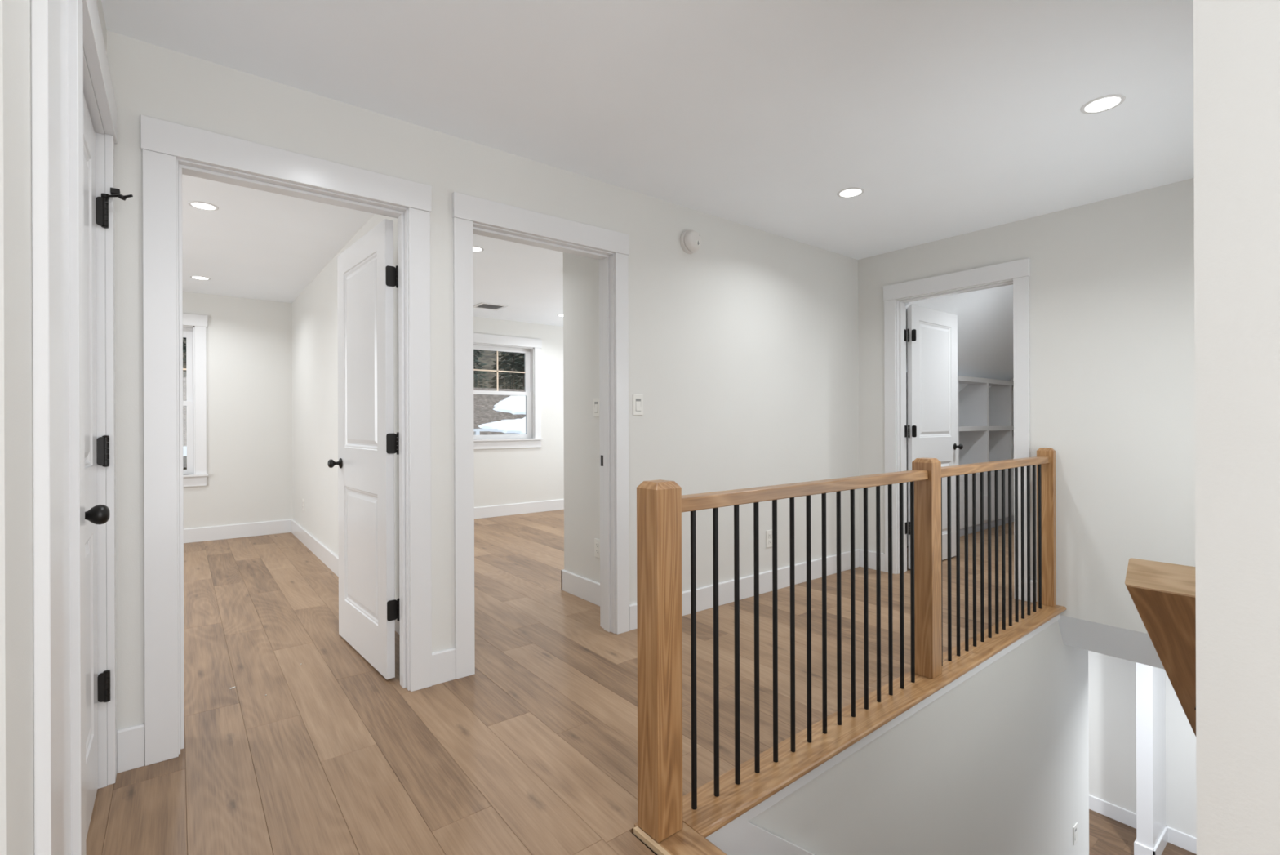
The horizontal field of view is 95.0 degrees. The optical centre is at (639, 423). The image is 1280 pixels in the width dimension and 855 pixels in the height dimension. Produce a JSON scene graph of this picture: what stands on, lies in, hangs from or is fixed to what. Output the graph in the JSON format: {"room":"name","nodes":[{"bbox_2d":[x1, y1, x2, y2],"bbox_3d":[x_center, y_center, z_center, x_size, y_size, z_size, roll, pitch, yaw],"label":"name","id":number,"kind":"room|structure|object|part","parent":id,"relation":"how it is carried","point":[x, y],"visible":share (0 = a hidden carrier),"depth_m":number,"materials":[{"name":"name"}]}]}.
{"room":"upstairs landing","nodes":[
{"label":"upstairs landing","id":0,"kind":"room"},
{"bbox_2d":[0,0,106,854],"bbox_3d":[-1.327,-0.071,1.296,0.125,2.413,1.449,0,0,-38],"label":"wall","id":1,"kind":"structure","parent":0,"point":[16,550],"depth_m":0.82,"materials":[{"name":"white paint"}]},
{"bbox_2d":[31,0,63,854],"bbox_3d":[-0.977,-0.073,0.968,0.019,2.413,0.127,0,0,-38],"label":"trim","id":2,"kind":"structure","parent":1,"relation":"attached to","point":[45,14],"depth_m":0.92,"materials":[{"name":"white paint"}]},
{"bbox_2d":[60,0,71,854],"bbox_3d":[-1.096,-0.072,1.107,0.004,2.413,0.238,0,0,-38],"label":"trim","id":3,"kind":"structure","parent":1,"relation":"attached to","point":[64,3],"depth_m":1.16,"materials":[{"name":"white paint"}]},
{"bbox_2d":[67,0,117,854],"bbox_3d":[-1.470,0.057,1.518,0.184,2.157,0.896,0,0,-38],"label":"door","id":4,"kind":"structure","parent":1,"relation":"in","point":[92,111],"depth_m":1.67,"materials":[{"name":"white paint"}]},
{"bbox_3d":[-1.185,0.112,1.232,0.019,2.046,0.085,0,0,-38],"label":"casing","id":5,"kind":"part","parent":4,"relation":"part of","materials":[{"name":"white paint"}]},
{"bbox_3d":[-1.247,0.208,1.324,0.074,0.054,0.054,0,0,-38],"label":"knob","id":6,"kind":"part","parent":4,"relation":"part of","materials":[{"name":"black metal"}]},
{"bbox_3d":[-1.680,-0.660,1.825,0.020,0.089,0.006,0,0,-38],"label":"hinge plate","id":7,"kind":"part","parent":4,"relation":"part of","materials":[{"name":"black metal"}]},
{"bbox_3d":[-1.677,0.086,1.825,0.020,0.089,0.006,0,0,-38],"label":"hinge plate","id":8,"kind":"part","parent":4,"relation":"part of","materials":[{"name":"black metal"}]},
{"bbox_3d":[-1.435,-0.966,1.549,0.026,0.111,0.896,0,0,-38],"label":"head casing","id":9,"kind":"part","parent":4,"relation":"part of","materials":[{"name":"white paint"}]},
{"bbox_3d":[-1.674,0.822,1.825,0.020,0.089,0.006,0,0,-38],"label":"hinge plate","id":10,"kind":"part","parent":4,"relation":"part of","materials":[{"name":"black metal"}]},
{"bbox_3d":[-1.688,0.114,1.871,0.019,2.046,0.064,0,0,-38],"label":"casing","id":11,"kind":"part","parent":4,"relation":"part of","materials":[{"name":"white paint"}]},
{"bbox_2d":[101,186,133,199],"bbox_3d":[-1.636,-0.713,1.830,0.094,0.034,0.035,0,0,11],"label":"door stop","id":12,"kind":"object","parent":4,"relation":"attached to","point":[114,192],"visible":1,"depth_m":1.83,"materials":[{"name":"black metal"}]},
{"bbox_2d":[182,291,292,528],"bbox_3d":[-5.055,-0.057,5.175,3.665,2.413,0.140,0,0,-38],"label":"wall","id":13,"kind":"structure","parent":0,"point":[249,343],"depth_m":5.92,"materials":[{"name":"white paint"}]},
{"bbox_2d":[182,313,208,486],"bbox_3d":[-4.686,-0.222,5.442,1.085,1.660,0.198,0,0,-38],"label":"window","id":14,"kind":"structure","parent":13,"relation":"in","point":[194,326],"depth_m":5.69,"materials":[{"name":"white paint"}]},
{"bbox_3d":[-4.712,-0.549,5.473,0.861,0.758,0.026,0,0,-38],"label":"sash","id":15,"kind":"part","parent":14,"relation":"part of","materials":[{"name":"white paint"}]},
{"bbox_3d":[-4.694,0.132,5.453,0.861,0.699,0.026,0,0,-38],"label":"sash","id":16,"kind":"part","parent":14,"relation":"part of","materials":[{"name":"white paint"}]},
{"bbox_3d":[-4.701,-0.223,5.461,0.885,1.433,0.150,0,0,-38],"label":"frame","id":17,"kind":"part","parent":14,"relation":"part of","materials":[{"name":"white paint"}]},
{"bbox_3d":[-4.650,-0.996,5.392,1.085,0.112,0.026,0,0,-38],"label":"head casing","id":18,"kind":"part","parent":14,"relation":"part of","materials":[{"name":"white paint"}]},
{"bbox_3d":[-4.267,-0.225,5.696,0.088,1.433,0.019,0,0,-38],"label":"casing","id":19,"kind":"part","parent":14,"relation":"part of","materials":[{"name":"white paint"}]},
{"bbox_2d":[291,213,399,599],"bbox_3d":[-2.251,-0.068,4.472,0.110,2.413,4.435,0,0,-38],"label":"wall","id":20,"kind":"structure","parent":0,"point":[314,322],"depth_m":4.93,"materials":[{"name":"white paint"}]},
{"bbox_2d":[183,519,399,634],"bbox_3d":[-3.674,1.076,3.412,3.445,0.137,4.335,0,0,-38],"label":"baseboard","id":21,"kind":"structure","parent":20,"relation":"attached to","point":[326,556],"depth_m":5.75,"materials":[{"name":"white paint"}]},
{"bbox_2d":[106,30,858,729],"bbox_3d":[-0.953,-0.073,2.592,6.712,2.413,0.125,0,0,-38],"label":"wall","id":22,"kind":"structure","parent":0,"point":[743,347],"depth_m":3.29,"materials":[{"name":"white paint"}]},
{"bbox_2d":[140,114,431,765],"bbox_3d":[-1.556,0.058,2.595,0.955,2.157,0.928,0,0,-38],"label":"door","id":23,"kind":"structure","parent":22,"relation":"in","point":[367,276],"depth_m":2.48,"materials":[{"name":"white paint"}]},
{"bbox_3d":[-1.616,0.113,1.978,0.088,2.046,0.019,0,0,-38],"label":"casing","id":24,"kind":"part","parent":23,"relation":"part of","materials":[{"name":"white paint"}]},
{"bbox_3d":[-1.281,-0.967,2.241,0.955,0.111,0.026,0,0,-38],"label":"head casing","id":25,"kind":"part","parent":23,"relation":"part of","materials":[{"name":"white paint"}]},
{"bbox_3d":[-1.374,-0.966,2.359,0.955,0.111,0.026,0,0,-38],"label":"head casing","id":26,"kind":"part","parent":23,"relation":"part of","materials":[{"name":"white paint"}]},
{"bbox_3d":[-1.598,0.209,3.069,0.063,0.054,0.054,0,0,-42],"label":"knob","id":27,"kind":"part","parent":23,"relation":"part of","materials":[{"name":"black metal"}]},
{"bbox_3d":[-1.096,-0.648,2.580,0.043,0.089,0.003,0,0,-38],"label":"hinge plate","id":28,"kind":"part","parent":23,"relation":"part of","materials":[{"name":"black metal"}]},
{"bbox_3d":[-1.093,0.088,2.580,0.043,0.089,0.003,0,0,-38],"label":"hinge plate","id":29,"kind":"part","parent":23,"relation":"part of","materials":[{"name":"black metal"}]},
{"bbox_3d":[-1.091,0.822,2.580,0.043,0.089,0.003,0,0,-38],"label":"hinge plate","id":30,"kind":"part","parent":23,"relation":"part of","materials":[{"name":"black metal"}]},
{"bbox_3d":[-0.942,0.111,2.509,0.088,2.046,0.019,0,0,-38],"label":"casing","id":31,"kind":"part","parent":23,"relation":"part of","materials":[{"name":"white paint"}]},
{"bbox_2d":[116,548,859,773],"bbox_3d":[0.009,1.062,3.257,4.356,0.137,0.015,0,0,-38],"label":"baseboard","id":32,"kind":"structure","parent":22,"relation":"attached to","point":[130,740],"depth_m":3.51,"materials":[{"name":"white paint"}]},
{"bbox_2d":[452,191,629,679],"bbox_3d":[-0.489,0.053,2.957,0.971,2.157,0.177,0,0,-38],"label":"door frame","id":33,"kind":"structure","parent":22,"relation":"in","point":[471,215],"depth_m":2.97,"materials":[{"name":"white paint"}]},
{"bbox_3d":[-0.789,0.110,2.629,0.087,2.046,0.019,0,0,-38],"label":"casing","id":34,"kind":"part","parent":33,"relation":"part of","materials":[{"name":"white paint"}]},
{"bbox_3d":[-0.540,-0.969,3.017,0.971,0.111,0.026,0,0,-38],"label":"head casing","id":35,"kind":"part","parent":33,"relation":"part of","materials":[{"name":"white paint"}]},
{"bbox_3d":[-0.447,-0.970,2.898,0.971,0.111,0.026,0,0,-38],"label":"head casing","id":36,"kind":"part","parent":33,"relation":"part of","materials":[{"name":"white paint"}]},
{"bbox_3d":[-0.187,0.108,3.287,0.083,2.046,0.019,0,0,-38],"label":"casing","id":37,"kind":"part","parent":33,"relation":"part of","materials":[{"name":"white paint"}]},
{"bbox_3d":[-0.209,0.206,3.238,0.002,0.060,0.028,0,0,-38],"label":"strike plate","id":38,"kind":"part","parent":33,"relation":"part of","materials":[{"name":"black metal"}]},
{"bbox_3d":[-0.098,0.107,3.174,0.083,2.046,0.019,0,0,-38],"label":"casing","id":39,"kind":"part","parent":33,"relation":"part of","materials":[{"name":"white paint"}]},
{"bbox_2d":[632,394,643,415],"bbox_3d":[-0.010,-0.103,3.250,0.070,0.115,0.008,0,0,-38],"label":"light switch","id":40,"kind":"object","parent":22,"relation":"attached to","point":[637,399],"visible":1,"depth_m":3.25,"materials":[{"name":"white plastic"}]},
{"bbox_2d":[680,229,701,253],"bbox_3d":[0.311,-1.078,3.467,0.138,0.138,0.070,0,0,-38],"label":"smoke detector","id":41,"kind":"object","parent":22,"relation":"attached to","point":[690,240],"visible":1,"depth_m":3.44,"materials":[{"name":"white plastic"}]},
{"bbox_2d":[765,529,772,547],"bbox_3d":[0.873,0.775,3.944,0.070,0.115,0.008,0,0,-38],"label":"outlet","id":42,"kind":"object","parent":22,"relation":"attached to","point":[769,532],"visible":0.89,"depth_m":3.94,"materials":[{"name":"white plastic"}]},
{"bbox_2d":[473,315,564,506],"bbox_3d":[-1.694,-0.070,7.301,4.265,2.413,0.140,0,0,-38],"label":"wall","id":43,"kind":"structure","parent":0,"point":[502,476],"depth_m":7.48,"materials":[{"name":"white paint"}]},
{"bbox_2d":[473,333,542,448],"bbox_3d":[-1.742,-0.384,7.240,1.117,1.382,0.198,0,0,-38],"label":"window","id":44,"kind":"structure","parent":43,"relation":"in","point":[531,348],"depth_m":7.41,"materials":[{"name":"white paint"}]},
{"bbox_3d":[-1.768,-0.652,7.272,0.893,0.598,0.026,0,0,-38],"label":"sash","id":45,"kind":"part","parent":44,"relation":"part of","materials":[{"name":"white paint"}]},
{"bbox_3d":[-1.750,-0.111,7.251,0.893,0.581,0.026,0,0,-38],"label":"sash","id":46,"kind":"part","parent":44,"relation":"part of","materials":[{"name":"glass"}]},
{"bbox_3d":[-1.705,-1.019,7.190,1.117,0.112,0.026,0,0,-38],"label":"head casing","id":47,"kind":"part","parent":44,"relation":"part of","materials":[{"name":"white paint"}]},
{"bbox_3d":[-1.310,-0.387,7.504,0.088,1.155,0.019,0,0,-38],"label":"casing","id":48,"kind":"part","parent":44,"relation":"part of","materials":[{"name":"white paint"}]},
{"bbox_2d":[86,509,1032,854],"bbox_3d":[0.147,1.279,3.980,10.350,0.300,8.450,0,0,-38],"label":"floor","id":49,"kind":"structure","parent":0,"point":[534,751],"depth_m":2.34,"materials":[{"name":"brown wood"}]},
{"bbox_2d":[633,601,1066,854],"bbox_3d":[1.591,1.124,2.196,3.226,0.024,1.159,0,0,-39],"label":"landing nosing","id":50,"kind":"object","parent":49,"relation":"on","point":[713,812],"visible":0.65,"depth_m":2.01,"materials":[{"name":"brown wood"}]},
{"bbox_2d":[636,447,1056,842],"bbox_3d":[1.261,0.633,2.598,3.194,0.958,0.088,0,0,-39],"label":"stair railing","id":51,"kind":"object","parent":50,"relation":"on","point":[660,504],"visible":1,"depth_m":2.05,"materials":[{"name":"brown wood"}]},
{"bbox_3d":[0.054,0.638,1.622,0.090,0.958,0.088,0,0,-39],"label":"newel post","id":52,"kind":"part","parent":51,"relation":"part of","materials":[{"name":"brown wood"}]},
{"bbox_3d":[0.663,0.227,2.118,1.482,0.039,0.060,0,0,-39],"label":"handrail","id":53,"kind":"part","parent":51,"relation":"part of","materials":[{"name":"brown wood"}]},
{"bbox_3d":[1.277,0.633,2.610,0.090,0.958,0.088,0,0,-39],"label":"newel post","id":54,"kind":"part","parent":51,"relation":"part of","materials":[{"name":"brown wood"}]},
{"bbox_3d":[1.888,0.223,3.108,1.488,0.039,0.060,0,0,-39],"label":"handrail","id":55,"kind":"part","parent":51,"relation":"part of","materials":[{"name":"brown wood"}]},
{"bbox_3d":[2.486,0.629,3.588,0.044,0.958,0.088,0,0,-39],"label":"newel post","id":56,"kind":"part","parent":51,"relation":"part of","materials":[{"name":"brown wood"}]},
{"bbox_2d":[906,372,1013,546],"bbox_3d":[3.317,0.322,6.142,2.350,1.590,0.388,0,0,-38],"label":"cubby shelves","id":57,"kind":"object","parent":49,"relation":"on","point":[985,427],"visible":0.23,"depth_m":6.29,"materials":[{"name":"white paint"}]},
{"bbox_3d":[2.399,0.326,5.424,0.020,1.590,0.380,0,0,-38],"label":"panel","id":58,"kind":"part","parent":57,"relation":"part of","materials":[{"name":"white paint"}]},
{"bbox_3d":[3.319,-0.449,6.151,2.330,0.049,0.380,0,0,-38],"label":"shelf","id":59,"kind":"part","parent":57,"relation":"part of","materials":[{"name":"white paint"}]},
{"bbox_3d":[3.324,0.053,6.147,2.330,0.048,0.366,0,0,-38],"label":"shelf","id":60,"kind":"part","parent":57,"relation":"part of","materials":[{"name":"white paint"}]},
{"bbox_3d":[3.326,0.547,6.147,2.330,0.049,0.366,0,0,-38],"label":"shelf","id":61,"kind":"part","parent":57,"relation":"part of","materials":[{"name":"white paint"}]},
{"bbox_3d":[3.433,0.807,6.012,2.330,0.470,0.018,0,0,-38],"label":"panel","id":62,"kind":"part","parent":57,"relation":"part of","materials":[{"name":"white paint"}]},
{"bbox_3d":[3.628,0.886,6.146,0.260,0.260,0.012,0,0,-38],"label":"access door","id":63,"kind":"part","parent":57,"relation":"part of","materials":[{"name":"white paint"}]},
{"bbox_2d":[563,252,599,582],"bbox_3d":[0.998,-0.080,4.696,3.260,2.413,0.765,0,0,-38],"label":"wall","id":64,"kind":"structure","parent":0,"point":[580,273],"depth_m":3.81,"materials":[{"name":"white paint"}]},
{"bbox_2d":[474,498,599,605],"bbox_3d":[-0.479,1.063,5.667,4.145,0.137,3.925,0,0,-38],"label":"baseboard","id":65,"kind":"structure","parent":64,"relation":"attached to","point":[584,588],"depth_m":7.02,"materials":[{"name":"white paint"}]},
{"bbox_2d":[593,397,599,416],"bbox_3d":[-0.273,-0.101,3.667,0.008,0.115,0.070,0,0,-38],"label":"light switch","id":66,"kind":"object","parent":64,"relation":"attached to","point":[596,401],"visible":0.8,"depth_m":3.67,"materials":[{"name":"white plastic"}]},
{"bbox_2d":[594,537,599,557],"bbox_3d":[-0.264,0.779,3.662,0.008,0.115,0.070,0,0,-38],"label":"outlet","id":67,"kind":"object","parent":64,"relation":"attached to","point":[597,541],"visible":0.91,"depth_m":3.66,"materials":[{"name":"white plastic"}]},
{"bbox_2d":[101,0,1194,326],"bbox_3d":[-0.817,-1.330,3.228,7.920,0.100,8.450,0,0,-38],"label":"ceiling","id":68,"kind":"structure","parent":0,"point":[951,117],"depth_m":2.34,"materials":[{"name":"white paint"}]},
{"bbox_2d":[190,275,210,279],"bbox_3d":[-3.827,-1.266,5.105,0.144,0.004,0.144,0,0,-38],"label":"recessed light","id":69,"kind":"object","parent":68,"relation":"in","point":[202,277],"visible":1,"depth_m":5.10,"materials":[{"name":"white paint"}]},
{"bbox_2d":[187,200,218,210],"bbox_3d":[-2.553,-1.271,3.429,0.144,0.004,0.144,0,0,-38],"label":"recessed light","id":70,"kind":"object","parent":68,"relation":"in","point":[200,205],"visible":1,"depth_m":3.43,"materials":[{"name":"white paint"}]},
{"bbox_2d":[473,245,484,251],"bbox_3d":[-1.216,-1.276,4.292,0.144,0.004,0.144,0,0,-38],"label":"recessed light","id":71,"kind":"object","parent":68,"relation":"in","point":[476,248],"visible":0.56,"depth_m":4.30,"materials":[{"name":"white paint"}]},
{"bbox_2d":[473,302,508,310],"bbox_3d":[-1.639,-1.273,6.391,0.300,0.007,0.300,0,0,-38],"label":"ceiling vent","id":72,"kind":"object","parent":68,"relation":"in","point":[481,305],"visible":0.86,"depth_m":6.38,"materials":[{"name":"white metal"}]},
{"bbox_2d":[836,186,864,197],"bbox_3d":[1.174,-1.286,3.269,0.144,0.004,0.144,0,0,-38],"label":"recessed light","id":73,"kind":"object","parent":68,"relation":"in","point":[853,191],"visible":1,"depth_m":3.26,"materials":[{"name":"white paint"}]},
{"bbox_2d":[1080,93,1125,113],"bbox_3d":[1.868,-1.288,2.369,0.144,0.004,0.144,0,0,-38],"label":"recessed light","id":74,"kind":"object","parent":68,"relation":"in","point":[1104,103],"visible":1,"depth_m":2.36,"materials":[{"name":"white paint"}]},
{"bbox_2d":[749,620,1088,854],"bbox_3d":[1.558,2.480,2.857,3.750,2.688,0.120,0,0,-39],"label":"wall","id":75,"kind":"structure","parent":0,"point":[997,763],"depth_m":2.85,"materials":[{"name":"white paint"}]},
{"bbox_2d":[748,613,1060,821],"bbox_3d":[1.346,1.165,2.599,3.085,0.056,0.024,0,0,-39],"label":"trim","id":76,"kind":"structure","parent":75,"relation":"attached to","point":[772,800],"depth_m":2.23,"materials":[{"name":"white paint"}]},
{"bbox_2d":[1073,822,1077,844],"bbox_3d":[2.816,2.654,3.791,0.070,0.115,0.008,0,0,-39],"label":"light switch","id":77,"kind":"object","parent":75,"relation":"attached to","point":[1075,827],"visible":1,"depth_m":3.79,"materials":[{"name":"white plastic"}]},
{"bbox_2d":[905,284,1013,391],"bbox_3d":[3.488,-0.820,5.295,3.362,1.153,1.970,0,0,-38],"label":"wall","id":78,"kind":"structure","parent":0,"point":[984,316],"depth_m":5.38,"materials":[{"name":"white paint"}]},
{"bbox_2d":[1009,377,1013,468],"bbox_3d":[3.476,-0.090,5.353,3.412,2.413,2.220,0,0,-38],"label":"wall","id":79,"kind":"structure","parent":0,"point":[1012,379],"depth_m":6.80,"materials":[{"name":"white paint"}]},
{"bbox_2d":[857,177,1195,633],"bbox_3d":[2.373,-0.063,3.896,0.125,2.458,3.144,0,0,-38],"label":"wall","id":80,"kind":"structure","parent":0,"point":[1112,379],"depth_m":3.41,"materials":[{"name":"white paint"}]},
{"bbox_2d":[859,548,1037,602],"bbox_3d":[2.132,1.053,4.093,0.015,0.137,1.300,0,0,-38],"label":"baseboard","id":81,"kind":"structure","parent":80,"relation":"attached to","point":[871,554],"depth_m":4.51,"materials":[{"name":"white paint"}]},
{"bbox_2d":[883,257,1030,600],"bbox_3d":[2.519,0.042,4.350,0.968,2.157,0.965,0,0,-38],"label":"door","id":82,"kind":"structure","parent":80,"relation":"in","point":[931,334],"depth_m":4.41,"materials":[{"name":"white paint"}]},
{"bbox_3d":[1.882,0.100,4.403,0.019,2.046,0.086,0,0,-38],"label":"casing","id":83,"kind":"part","parent":82,"relation":"part of","materials":[{"name":"white paint"}]},
{"bbox_3d":[2.005,-0.668,4.439,0.047,0.089,0.002,0,0,-38],"label":"hinge plate","id":84,"kind":"part","parent":82,"relation":"part of","materials":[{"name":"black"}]},
{"bbox_3d":[2.007,0.060,4.439,0.047,0.089,0.002,0,0,-38],"label":"hinge plate","id":85,"kind":"part","parent":82,"relation":"part of","materials":[{"name":"black metal"}]},
{"bbox_3d":[1.995,0.099,4.492,0.019,2.046,0.086,0,0,-38],"label":"casing","id":86,"kind":"part","parent":82,"relation":"part of","materials":[{"name":"white paint"}]},
{"bbox_3d":[2.074,-0.668,4.441,0.003,0.089,0.033,0,0,-38],"label":"hinge plate","id":87,"kind":"part","parent":82,"relation":"part of","materials":[{"name":"black metal"}]},
{"bbox_3d":[2.077,0.060,4.441,0.003,0.089,0.033,0,0,-38],"label":"hinge plate","id":88,"kind":"part","parent":82,"relation":"part of","materials":[{"name":"black metal"}]},
{"bbox_3d":[2.145,-0.980,4.059,0.026,0.111,0.965,0,0,-38],"label":"head casing","id":89,"kind":"part","parent":82,"relation":"part of","materials":[{"name":"white paint"}]},
{"bbox_3d":[2.647,0.193,4.871,0.054,0.054,0.063,0,0,-38],"label":"knob","id":90,"kind":"part","parent":82,"relation":"part of","materials":[{"name":"black metal"}]},
{"bbox_3d":[2.421,0.098,3.719,0.019,2.046,0.086,0,0,-38],"label":"casing","id":91,"kind":"part","parent":82,"relation":"part of","materials":[{"name":"white paint"}]},
{"bbox_2d":[1057,614,1164,669],"bbox_3d":[4.058,1.245,4.077,2.988,0.262,1.109,0,0,-38],"label":"ceiling","id":92,"kind":"structure","parent":0,"point":[1137,646],"depth_m":3.43,"materials":[{"name":"white paint"}]},
{"bbox_2d":[1088,650,1196,837],"bbox_3d":[4.651,2.587,5.647,0.120,2.450,5.200,0,0,-38],"label":"wall","id":93,"kind":"structure","parent":0,"point":[1112,680],"depth_m":5.59,"materials":[{"name":"white paint"}]},
{"bbox_2d":[1135,662,1165,848],"bbox_3d":[4.580,2.587,5.254,0.478,2.450,0.112,0,0,-38],"label":"trim","id":94,"kind":"structure","parent":93,"relation":"attached to","point":[1150,680],"depth_m":5.12,"materials":[{"name":"white paint"}]},
{"bbox_2d":[1088,808,1196,854],"bbox_3d":[2.268,3.921,3.765,6.200,0.200,5.200,0,0,-38],"label":"floor","id":95,"kind":"structure","parent":0,"point":[1107,835],"depth_m":5.38,"materials":[{"name":"brown wood"}]},
{"bbox_2d":[705,810,814,854],"bbox_3d":[1.806,2.756,2.296,3.461,3.242,1.102,0,0,-38],"label":"wall","id":96,"kind":"structure","parent":95,"relation":"on","point":[740,836],"depth_m":1.75,"materials":[{"name":"white paint"}]},
{"bbox_2d":[1193,0,1279,854],"bbox_3d":[2.390,1.264,1.244,3.388,5.113,1.276,0,0,-38],"label":"wall","id":97,"kind":"structure","parent":0,"point":[1237,42],"depth_m":0.67,"materials":[{"name":"white paint"}]},
{"bbox_2d":[1124,557,1195,736],"bbox_3d":[1.919,1.325,1.753,2.885,2.237,0.111,0,0,-38],"label":"wall handrail","id":98,"kind":"object","parent":97,"relation":"attached to","point":[1163,594],"visible":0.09,"depth_m":0.92,"materials":[{"name":"brown wood"}]},
{"label":"outside","id":99,"kind":"structure","parent":0,"visible":0},
{"bbox_2d":[182,337,523,388],"bbox_3d":[-20.164,-1.601,41.743,100.000,12.579,75.000,0,0,-38],"label":"ground","id":100,"kind":"structure","parent":99,"point":[489,357],"depth_m":46.34,"materials":[{"name":"green plant"}]},
{"bbox_2d":[182,337,186,377],"bbox_3d":[-16.408,-1.573,20.859,2.421,9.490,2.311,0,0,-38],"label":"evergreen tree","id":101,"kind":"object","parent":100,"relation":"on","point":[184,343],"visible":0.02,"depth_m":20.78,"materials":[{"name":"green plant"}]},
{"bbox_2d":[182,356,524,469],"bbox_3d":[-8.078,0.889,23.118,32.901,7.412,3.357,0,0,-38],"label":"thicket","id":102,"kind":"object","parent":100,"relation":"on","point":[184,458],"visible":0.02,"depth_m":24.61,"materials":[{"name":"brown"}]},
{"bbox_2d":[182,377,525,456],"bbox_3d":[-5.860,1.653,18.272,13.400,5.600,6.160,0,0,-38],"label":"shed","id":103,"kind":"object","parent":100,"relation":"on","point":[483,404],"visible":0.02,"depth_m":17.42,"materials":[{"name":"grey"}]},
{"bbox_2d":[478,416,525,434],"bbox_3d":[-3.292,0.112,17.251,2.988,0.679,1.222,0,0,-38],"label":"snow patch","id":104,"kind":"object","parent":103,"relation":"on","point":[516,425],"visible":0.39,"depth_m":16.71,"materials":[{"name":"white snow"}]},
{"bbox_2d":[493,395,525,414],"bbox_3d":[-3.587,-0.600,18.762,2.665,0.666,1.204,0,0,-38],"label":"snow patch","id":105,"kind":"object","parent":103,"relation":"on","point":[515,405],"visible":0.38,"depth_m":18.09,"materials":[{"name":"white snow"}]},
{"bbox_2d":[473,355,482,386],"bbox_3d":[-8.959,-2.380,30.380,2.460,9.092,2.333,0,0,-38],"label":"evergreen tree","id":106,"kind":"object","parent":100,"relation":"on","point":[474,356],"visible":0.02,"depth_m":30.28,"materials":[{"name":"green plant"}]},
{"bbox_2d":[473,349,488,387],"bbox_3d":[-7.871,-1.987,27.667,2.538,10.162,2.458,0,0,-38],"label":"evergreen tree","id":107,"kind":"object","parent":100,"relation":"on","point":[475,351],"visible":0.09,"depth_m":27.64,"materials":[{"name":"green plant"}]},
{"bbox_2d":[473,428,497,435],"bbox_3d":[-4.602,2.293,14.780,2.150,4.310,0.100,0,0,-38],"label":"rail","id":108,"kind":"object","parent":100,"relation":"on","point":[477,431],"visible":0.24,"depth_m":15.12,"materials":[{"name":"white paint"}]},
{"bbox_3d":[-4.190,2.326,15.105,0.100,4.240,0.100,0,0,-38],"label":"post","id":109,"kind":"part","parent":108,"relation":"part of","materials":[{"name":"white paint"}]},
{"bbox_3d":[-4.610,0.173,14.780,2.150,0.070,0.100,0,0,-38],"label":"rail","id":110,"kind":"part","parent":108,"relation":"part of","materials":[{"name":"white paint"}]},
{"bbox_2d":[488,351,522,388],"bbox_3d":[-7.905,-3.955,34.912,2.710,10.330,2.669,0,0,-38],"label":"evergreen tree","id":111,"kind":"object","parent":100,"relation":"on","point":[500,362],"visible":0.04,"depth_m":34.91,"materials":[{"name":"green plant"}]},
{"bbox_2d":[498,351,523,388],"bbox_3d":[-6.951,-2.848,32.025,2.406,9.994,2.341,0,0,-38],"label":"evergreen tree","id":112,"kind":"object","parent":100,"relation":"on","point":[511,356],"visible":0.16,"depth_m":32.02,"materials":[{"name":"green plant"}]},
{"bbox_2d":[507,352,524,389],"bbox_3d":[-5.859,-1.409,29.257,2.487,8.968,2.284,0,0,32],"label":"evergreen tree","id":113,"kind":"object","parent":100,"relation":"on","point":[518,366],"visible":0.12,"depth_m":29.30,"materials":[{"name":"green plant"}]},
{"bbox_3d":[3.731,2.590,4.731,2.500,2.450,4.900,0,0,-38],"label":"wall","id":114,"kind":"structure","parent":0,"visible":0},
{"bbox_2d":[1088,794,1196,854],"bbox_3d":[4.508,3.744,5.339,0.493,0.137,4.700,0,0,-38],"label":"baseboard","id":115,"kind":"structure","parent":114,"relation":"attached to","point":[1169,834],"depth_m":5.32,"materials":[{"name":"white paint"}]}
]}

